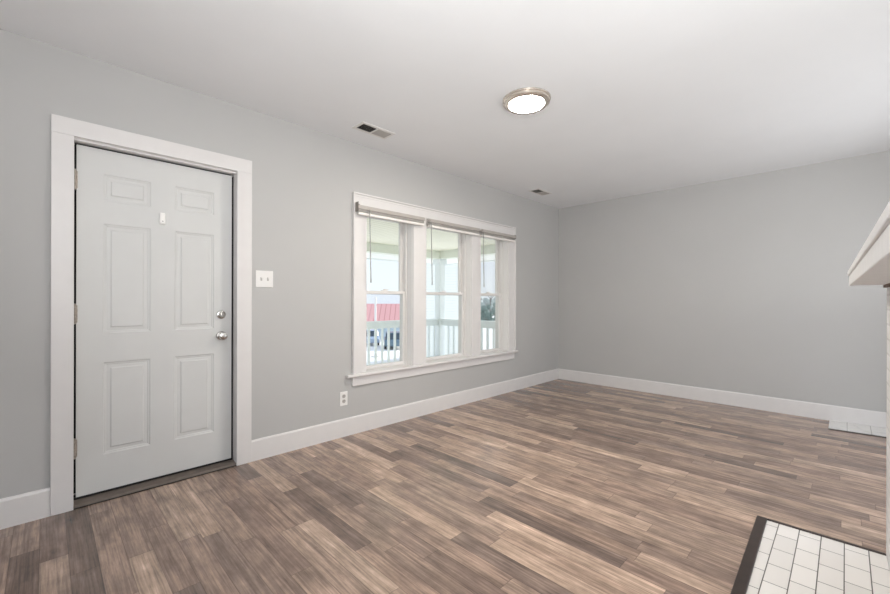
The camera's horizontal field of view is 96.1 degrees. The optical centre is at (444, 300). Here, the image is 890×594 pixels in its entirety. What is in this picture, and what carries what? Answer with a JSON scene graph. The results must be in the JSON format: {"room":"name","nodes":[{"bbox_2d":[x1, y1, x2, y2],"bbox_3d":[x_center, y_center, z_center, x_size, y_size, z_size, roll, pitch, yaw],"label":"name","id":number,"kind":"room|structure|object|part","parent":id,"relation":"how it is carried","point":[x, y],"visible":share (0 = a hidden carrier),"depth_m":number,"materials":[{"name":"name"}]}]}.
{"room":"living room","nodes":[
{"label":"living room","id":0,"kind":"room"},
{"bbox_2d":[0,29,558,498],"bbox_3d":[-1.208,-0.110,3.308,8.166,2.600,0.175,0,0,-45],"label":"wall","id":1,"kind":"structure","parent":0,"point":[304,179],"depth_m":3.06,"materials":[{"name":"grey paint"}]},
{"bbox_2d":[50,114,251,515],"bbox_3d":[-1.870,0.081,2.647,1.055,2.216,0.215,0,0,-45],"label":"trim","id":2,"kind":"structure","parent":1,"relation":"attached to","point":[66,133],"depth_m":2.36,"materials":[{"name":"white paint"}]},
{"bbox_2d":[74,144,231,496],"bbox_3d":[-1.849,0.120,2.616,0.856,2.065,0.107,0,0,-45],"label":"door","id":3,"kind":"structure","parent":1,"relation":"in","point":[153,306],"depth_m":2.59,"materials":[{"name":"white paint"}]},
{"bbox_2d":[160,213,165,223],"bbox_3d":[-1.853,-0.537,2.625,0.032,0.074,0.018,0,0,-45],"label":"sensor","id":4,"kind":"object","parent":3,"relation":"attached to","point":[162,215],"visible":1,"depth_m":2.62,"materials":[{"name":"white plastic"}]},
{"bbox_3d":[-1.589,0.254,2.856,0.066,0.066,0.070,0,0,-45],"label":"knob","id":5,"kind":"part","parent":3,"relation":"part of","materials":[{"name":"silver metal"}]},
{"bbox_2d":[256,270,272,287],"bbox_3d":[-1.360,-0.161,3.020,0.128,0.125,0.018,0,0,-45],"label":"light switch","id":6,"kind":"object","parent":1,"relation":"attached to","point":[263,278],"visible":1,"depth_m":3.02,"materials":[{"name":"white plastic"}]},
{"bbox_2d":[0,368,558,529],"bbox_3d":[-1.144,1.113,3.241,8.166,0.155,0.015,0,0,-45],"label":"baseboard","id":7,"kind":"structure","parent":1,"relation":"attached to","point":[19,509],"depth_m":3.44,"materials":[{"name":"white paint"}]},
{"bbox_2d":[340,391,347,405],"bbox_3d":[-0.886,0.860,3.502,0.076,0.122,0.009,0,0,-45],"label":"power outlet","id":8,"kind":"object","parent":1,"relation":"attached to","point":[343,395],"visible":1,"depth_m":3.50,"materials":[{"name":"white plastic"}]},
{"bbox_2d":[366,217,411,368],"bbox_3d":[-0.610,-0.086,3.941,0.560,1.545,0.225,0,0,-45],"label":"window","id":9,"kind":"structure","parent":1,"relation":"in","point":[405,230],"depth_m":4.11,"materials":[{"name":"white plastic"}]},
{"bbox_3d":[-0.643,-0.455,3.976,0.544,0.790,0.034,0,0,-45],"label":"sash","id":10,"kind":"part","parent":9,"relation":"part of","materials":[{"name":"white plastic"}]},
{"bbox_3d":[-0.614,0.281,3.945,0.544,0.748,0.034,0,0,-45],"label":"sash","id":11,"kind":"part","parent":9,"relation":"part of","materials":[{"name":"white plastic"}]},
{"bbox_2d":[355,201,424,282],"bbox_3d":[-0.493,-0.514,3.810,0.796,0.712,0.062,0,0,-45],"label":"mini blind","id":12,"kind":"object","parent":9,"relation":"attached to","point":[362,210],"visible":1,"depth_m":3.72,"materials":[{"name":"grey metal"}]},
{"bbox_3d":[-0.496,-0.771,3.817,0.780,0.022,0.036,0,0,-45],"label":"rail","id":13,"kind":"part","parent":12,"relation":"part of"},
{"bbox_3d":[-0.496,-0.828,3.817,0.792,0.032,0.042,0,0,-45],"label":"head rail","id":14,"kind":"part","parent":12,"relation":"part of","materials":[{"name":"grey metal"}]},
{"bbox_3d":[-0.610,-0.086,3.941,0.560,1.545,0.225,0,0,-45],"label":"frame","id":15,"kind":"part","parent":9,"relation":"part of","materials":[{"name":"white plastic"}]},
{"bbox_2d":[345,192,517,386],"bbox_3d":[0.000,-0.097,4.451,2.556,1.732,0.187,0,0,-45],"label":"trim","id":16,"kind":"structure","parent":1,"relation":"attached to","point":[360,375],"depth_m":4.10,"materials":[{"name":"white paint"}]},
{"bbox_2d":[426,219,470,360],"bbox_3d":[-0.031,-0.084,4.519,0.724,1.545,0.225,0,0,-45],"label":"window","id":17,"kind":"structure","parent":1,"relation":"in","point":[464,240],"depth_m":4.74,"materials":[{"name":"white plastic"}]},
{"bbox_3d":[-0.065,-0.454,4.554,0.708,0.790,0.034,0,0,-45],"label":"sash","id":18,"kind":"part","parent":17,"relation":"part of","materials":[{"name":"clear glass"}]},
{"bbox_3d":[-0.035,0.282,4.523,0.708,0.748,0.034,0,0,-45],"label":"sash","id":19,"kind":"part","parent":17,"relation":"part of","materials":[{"name":"white plastic"}]},
{"bbox_2d":[427,219,479,284],"bbox_3d":[0.117,-0.499,4.418,0.802,0.686,0.059,0,0,-45],"label":"mini blind","id":20,"kind":"object","parent":17,"relation":"attached to","point":[432,223],"visible":1,"depth_m":4.34,"materials":[{"name":"grey metal"}]},
{"bbox_3d":[0.112,-0.826,4.424,0.802,0.032,0.042,0,0,-45],"label":"head rail","id":21,"kind":"part","parent":20,"relation":"part of","materials":[{"name":"grey metal"}]},
{"bbox_3d":[0.112,-0.769,4.424,0.790,0.022,0.036,0,0,-45],"label":"rail","id":22,"kind":"part","parent":20,"relation":"part of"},
{"bbox_2d":[481,237,507,352],"bbox_3d":[0.535,-0.083,5.086,0.566,1.545,0.225,0,0,-45],"label":"window","id":23,"kind":"structure","parent":1,"relation":"in","point":[501,247],"depth_m":5.25,"materials":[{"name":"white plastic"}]},
{"bbox_3d":[0.502,-0.452,5.120,0.550,0.790,0.034,0,0,-45],"label":"sash","id":24,"kind":"part","parent":23,"relation":"part of","materials":[{"name":"white plastic"}]},
{"bbox_3d":[0.531,0.283,5.089,0.550,0.748,0.034,0,0,-45],"label":"sash","id":25,"kind":"part","parent":23,"relation":"part of","materials":[{"name":"white plastic"}]},
{"bbox_2d":[479,229,515,286],"bbox_3d":[0.669,-0.501,4.972,0.686,0.692,0.062,0,0,-45],"label":"mini blind","id":26,"kind":"object","parent":23,"relation":"attached to","point":[483,233],"visible":1,"depth_m":4.90,"materials":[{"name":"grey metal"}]},
{"bbox_3d":[0.664,-0.825,4.976,0.682,0.032,0.042,0,0,-45],"label":"head rail","id":27,"kind":"part","parent":26,"relation":"part of","materials":[{"name":"grey metal"}]},
{"bbox_3d":[0.664,-0.768,4.976,0.670,0.022,0.036,0,0,-45],"label":"rail","id":28,"kind":"part","parent":26,"relation":"part of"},
{"bbox_3d":[0.535,-0.083,5.086,0.566,1.545,0.225,0,0,-45],"label":"frame","id":29,"kind":"part","parent":23,"relation":"part of","materials":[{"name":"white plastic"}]},
{"bbox_2d":[0,379,885,593],"bbox_3d":[0.240,1.254,1.855,8.566,0.120,4.282,0,0,-45],"label":"floor","id":30,"kind":"structure","parent":0,"point":[558,486],"depth_m":2.27,"materials":[{"name":"laminate"}]},
{"bbox_2d":[730,515,889,593],"bbox_3d":[1.184,1.188,1.303,0.479,0.016,2.040,0,0,44],"label":"hearth","id":31,"kind":"object","parent":30,"relation":"on","point":[779,557],"visible":1,"depth_m":1.79,"materials":[{"name":"white tile"}]},
{"bbox_2d":[828,420,885,437],"bbox_3d":[3.967,1.198,3.606,0.384,0.010,0.730,0,0,-45],"label":"tile strip","id":32,"kind":"object","parent":30,"relation":"on","point":[833,425],"visible":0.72,"depth_m":3.72,"materials":[{"name":"tile"}]},
{"bbox_2d":[847,201,889,569],"bbox_3d":[1.535,0.524,0.980,2.182,1.346,0.772,0,0,-45],"label":"fireplace","id":33,"kind":"object","parent":30,"relation":"on","point":[871,266],"visible":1,"depth_m":1.25,"materials":[{"name":"white paint"}]},
{"bbox_2d":[849,224,889,285],"bbox_3d":[1.538,-0.099,0.978,2.172,0.049,0.767,0,0,-45],"label":"mantel shelf","id":34,"kind":"object","parent":33,"relation":"attached to","point":[871,266],"depth_m":0.99,"materials":[{"name":"white paint"}]},
{"bbox_2d":[0,0,889,208],"bbox_3d":[0.246,-1.481,1.855,8.566,0.150,4.282,0,0,-45],"label":"ceiling","id":35,"kind":"structure","parent":0,"point":[648,96],"depth_m":2.47,"materials":[{"name":"white paint"}]},
{"bbox_2d":[352,121,394,138],"bbox_3d":[-0.588,-1.404,3.315,0.326,0.008,0.158,0,0,-45],"label":"ceiling vent","id":36,"kind":"object","parent":35,"relation":"in","point":[365,127],"visible":1,"depth_m":3.30,"materials":[{"name":"metal"}]},
{"bbox_2d":[502,87,550,113],"bbox_3d":[0.569,-1.382,2.796,0.332,0.046,0.332,0,0,-45],"label":"ceiling lamp","id":37,"kind":"object","parent":35,"relation":"attached to","point":[527,100],"visible":1,"depth_m":2.73,"materials":[{"name":"white glass"}]},
{"bbox_2d":[509,96,544,112],"bbox_3d":[0.569,-1.365,2.796,0.247,0.014,0.247,0,0,-45],"label":"diffuser","id":38,"kind":"object","parent":37,"relation":"attached to","point":[518,104],"depth_m":2.78,"materials":[{"name":"white glass"}]},
{"bbox_2d":[529,188,551,195],"bbox_3d":[1.234,-1.399,5.176,0.322,0.008,0.160,0,0,-45],"label":"ceiling vent","id":39,"kind":"object","parent":35,"relation":"in","point":[538,191],"visible":1,"depth_m":5.17,"materials":[{"name":"metal"}]},
{"bbox_2d":[558,151,889,411],"bbox_3d":[3.202,-0.099,4.812,0.200,2.600,4.282,0,0,-45],"label":"wall","id":40,"kind":"structure","parent":0,"point":[739,284],"depth_m":4.54,"materials":[{"name":"grey paint"}]},
{"bbox_2d":[559,369,885,427],"bbox_3d":[3.119,1.123,4.739,0.015,0.155,3.892,0,0,-45],"label":"baseboard","id":41,"kind":"structure","parent":40,"relation":"attached to","point":[772,404],"depth_m":4.52,"materials":[{"name":"white paint"}]},
{"label":"outside","id":42,"kind":"structure","parent":0,"visible":0},
{"bbox_2d":[366,316,493,364],"bbox_3d":[-21.172,4.893,120.217,380.000,0.500,320.000,0,0,-45],"label":"ground","id":43,"kind":"structure","parent":42,"point":[484,329],"depth_m":38.14,"materials":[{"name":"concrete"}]},
{"bbox_2d":[366,329,378,344],"bbox_3d":[-8.015,3.889,42.999,1.800,1.570,4.479,0,0,-11],"label":"parked car","id":44,"kind":"object","parent":43,"relation":"on","point":[371,330],"visible":0.44,"depth_m":41.29,"materials":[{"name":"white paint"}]},
{"bbox_2d":[371,296,379,357],"bbox_3d":[-5.737,2.180,33.000,0.500,5.000,0.500,0,0,-45],"label":"pole","id":45,"kind":"object","parent":43,"relation":"on","point":[375,297],"visible":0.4,"depth_m":32.96,"materials":[{"name":"white"}]},
{"bbox_2d":[367,304,399,338],"bbox_3d":[-9.491,2.551,51.970,14.600,4.240,9.060,0,0,-5],"label":"roofed building","id":46,"kind":"structure","parent":43,"relation":"on","point":[385,312],"depth_m":49.63,"materials":[{"name":"red"}]},
{"bbox_2d":[367,294,399,303],"bbox_3d":[-13.691,1.691,74.970,16.600,5.940,11.060,0,0,6],"label":"house","id":47,"kind":"structure","parent":43,"relation":"on","point":[381,298],"depth_m":72.40,"materials":[{"name":"white"}]},
{"bbox_2d":[384,331,399,348],"bbox_3d":[-5.158,3.896,39.999,1.800,1.570,4.479,0,0,-9],"label":"parked car","id":48,"kind":"object","parent":43,"relation":"on","point":[391,332],"visible":0.56,"depth_m":38.27,"materials":[{"name":"metal"}]},
{"bbox_2d":[426,265,457,356],"bbox_3d":[-0.895,-0.779,29.970,4.400,10.940,8.060,0,0,-6],"label":"house","id":49,"kind":"structure","parent":43,"relation":"on","point":[451,271],"depth_m":26.59,"materials":[{"name":"white"}]},
{"bbox_2d":[481,298,493,311],"bbox_3d":[11.439,2.008,104.107,5.181,5.425,4.891,0,0,-45],"label":"tree","id":50,"kind":"object","parent":43,"relation":"on","point":[486,300],"visible":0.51,"depth_m":103.05,"materials":[{"name":"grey plant"}]},
{"bbox_2d":[481,305,494,320],"bbox_3d":[7.718,2.751,76.215,3.204,3.921,2.804,0,0,-24],"label":"bush","id":51,"kind":"object","parent":43,"relation":"on","point":[485,315],"visible":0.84,"depth_m":75.38,"materials":[{"name":"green plant"}]},
{"bbox_2d":[490,303,494,319],"bbox_3d":[11.090,2.552,81.918,4.095,4.431,3.736,0,0,-2],"label":"bush","id":52,"kind":"object","parent":43,"relation":"on","point":[493,307],"visible":0.06,"depth_m":81.40,"materials":[{"name":"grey plant"}]},
{"bbox_3d":[-2.623,3.042,3.806,9.680,3.290,2.578,0,0,-45],"label":"foundation","id":53,"kind":"object","parent":43,"relation":"on","visible":0},
{"bbox_3d":[-2.636,1.322,3.838,9.700,0.150,2.548,0,0,-45],"label":"floor","id":54,"kind":"structure","parent":53,"relation":"on","visible":0},
{"bbox_2d":[433,259,446,355],"bbox_3d":[-0.103,0.218,7.997,0.200,2.070,0.200,0,0,-45],"label":"porch column","id":55,"kind":"structure","parent":54,"relation":"on","point":[439,264],"depth_m":7.94,"materials":[{"name":"grey paint"}]},
{"bbox_2d":[366,319,438,364],"bbox_3d":[-1.539,0.755,6.564,3.903,0.790,0.090,0,0,-45],"label":"porch railing","id":56,"kind":"object","parent":55,"relation":"attached to","point":[394,324],"visible":0.29,"depth_m":7.08,"materials":[{"name":"grey paint"}]},
{"bbox_3d":[-1.539,0.425,6.564,3.903,0.130,0.090,0,0,-45],"label":"rail","id":57,"kind":"part","parent":56,"relation":"part of","materials":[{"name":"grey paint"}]},
{"bbox_2d":[367,242,494,258],"bbox_3d":[-2.631,-0.898,3.810,9.660,0.150,2.508,0,0,-45],"label":"beam","id":58,"kind":"structure","parent":55,"relation":"on","point":[376,248],"depth_m":7.07,"materials":[{"name":"green paint"}]},
{"bbox_2d":[367,218,494,250],"bbox_3d":[-2.630,-1.013,4.425,10.530,0.080,3.378,0,0,-45],"label":"ceiling","id":59,"kind":"structure","parent":58,"relation":"on","point":[382,232],"depth_m":6.15,"materials":[{"name":"white paint"}]},
{"bbox_2d":[367,253,494,263],"bbox_3d":[-2.631,-0.863,4.425,10.530,0.040,3.378,0,0,-45],"label":"soffit","id":60,"kind":"structure","parent":58,"relation":"attached to","point":[373,255],"depth_m":7.97,"materials":[{"name":"paint"}]},
{"bbox_2d":[367,258,494,265],"bbox_3d":[-2.631,-0.888,4.495,10.630,0.130,3.478,0,0,-45],"label":"gutter","id":61,"kind":"object","parent":60,"relation":"attached to","point":[367,258],"depth_m":8.38,"materials":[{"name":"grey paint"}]},
{"bbox_2d":[441,319,494,353],"bbox_3d":[0.774,0.760,7.119,0.090,0.790,2.331,0,0,-45],"label":"porch railing","id":62,"kind":"object","parent":55,"relation":"attached to","point":[447,322],"visible":0.22,"depth_m":7.22,"materials":[{"name":"grey paint"}]},
{"bbox_3d":[0.775,0.430,7.119,0.090,0.130,2.331,0,0,-45],"label":"rail","id":63,"kind":"part","parent":62,"relation":"part of","materials":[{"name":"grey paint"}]}
]}

